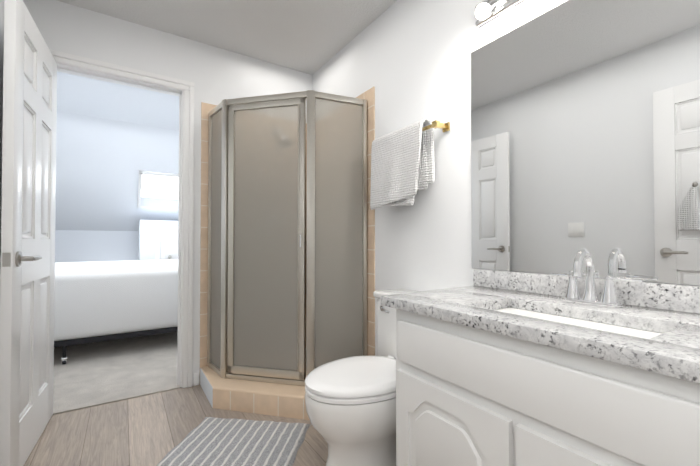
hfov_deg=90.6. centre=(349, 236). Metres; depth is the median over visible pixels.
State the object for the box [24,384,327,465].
floor
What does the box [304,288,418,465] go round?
toilet
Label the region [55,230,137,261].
wall
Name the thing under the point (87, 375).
floor
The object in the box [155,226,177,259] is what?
window
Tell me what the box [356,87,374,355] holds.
tiled wall
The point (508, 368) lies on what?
bathroom vanity
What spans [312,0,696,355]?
wall
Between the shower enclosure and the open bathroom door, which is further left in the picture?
the open bathroom door
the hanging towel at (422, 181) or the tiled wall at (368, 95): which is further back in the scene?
the tiled wall at (368, 95)
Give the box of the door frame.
[49,49,193,387]
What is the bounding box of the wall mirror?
[471,0,699,285]
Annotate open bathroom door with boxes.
[0,0,56,465]
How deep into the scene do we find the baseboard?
2.39 m
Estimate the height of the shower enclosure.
1.910 m
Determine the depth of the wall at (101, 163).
4.55 m
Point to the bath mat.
(209, 441)
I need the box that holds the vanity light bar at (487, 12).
[475,0,528,28]
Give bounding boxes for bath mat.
[156,417,310,465]
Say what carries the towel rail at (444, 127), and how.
attached to the wall at (409, 61)
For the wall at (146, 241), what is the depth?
5.13 m
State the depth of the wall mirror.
1.17 m
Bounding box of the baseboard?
[193,372,198,385]
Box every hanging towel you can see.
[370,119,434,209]
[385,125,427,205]
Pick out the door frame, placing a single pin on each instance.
(67, 63)
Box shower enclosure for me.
[200,90,366,419]
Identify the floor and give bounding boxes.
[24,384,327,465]
[53,332,199,414]
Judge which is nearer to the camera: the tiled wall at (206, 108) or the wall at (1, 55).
the wall at (1, 55)
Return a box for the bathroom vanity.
[381,249,699,465]
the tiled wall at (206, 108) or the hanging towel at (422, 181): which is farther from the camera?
the tiled wall at (206, 108)
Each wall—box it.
[0,0,3,273]
[23,0,311,385]
[55,111,178,230]
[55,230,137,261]
[138,220,177,259]
[200,102,306,366]
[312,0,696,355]
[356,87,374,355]
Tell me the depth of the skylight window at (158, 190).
5.06 m
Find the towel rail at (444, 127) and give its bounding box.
[371,120,449,148]
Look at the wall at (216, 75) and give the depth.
2.39 m
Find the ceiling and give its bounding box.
[57,0,396,129]
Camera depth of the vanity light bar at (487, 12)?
1.42 m
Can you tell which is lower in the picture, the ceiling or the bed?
the bed
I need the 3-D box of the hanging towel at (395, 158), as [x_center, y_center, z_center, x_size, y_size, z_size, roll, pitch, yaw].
[0.265,-0.365,1.866,0.136,0.425,0.406,1,-1,-33]
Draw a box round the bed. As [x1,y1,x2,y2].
[54,259,177,364]
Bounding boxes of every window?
[137,170,178,209]
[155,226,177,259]

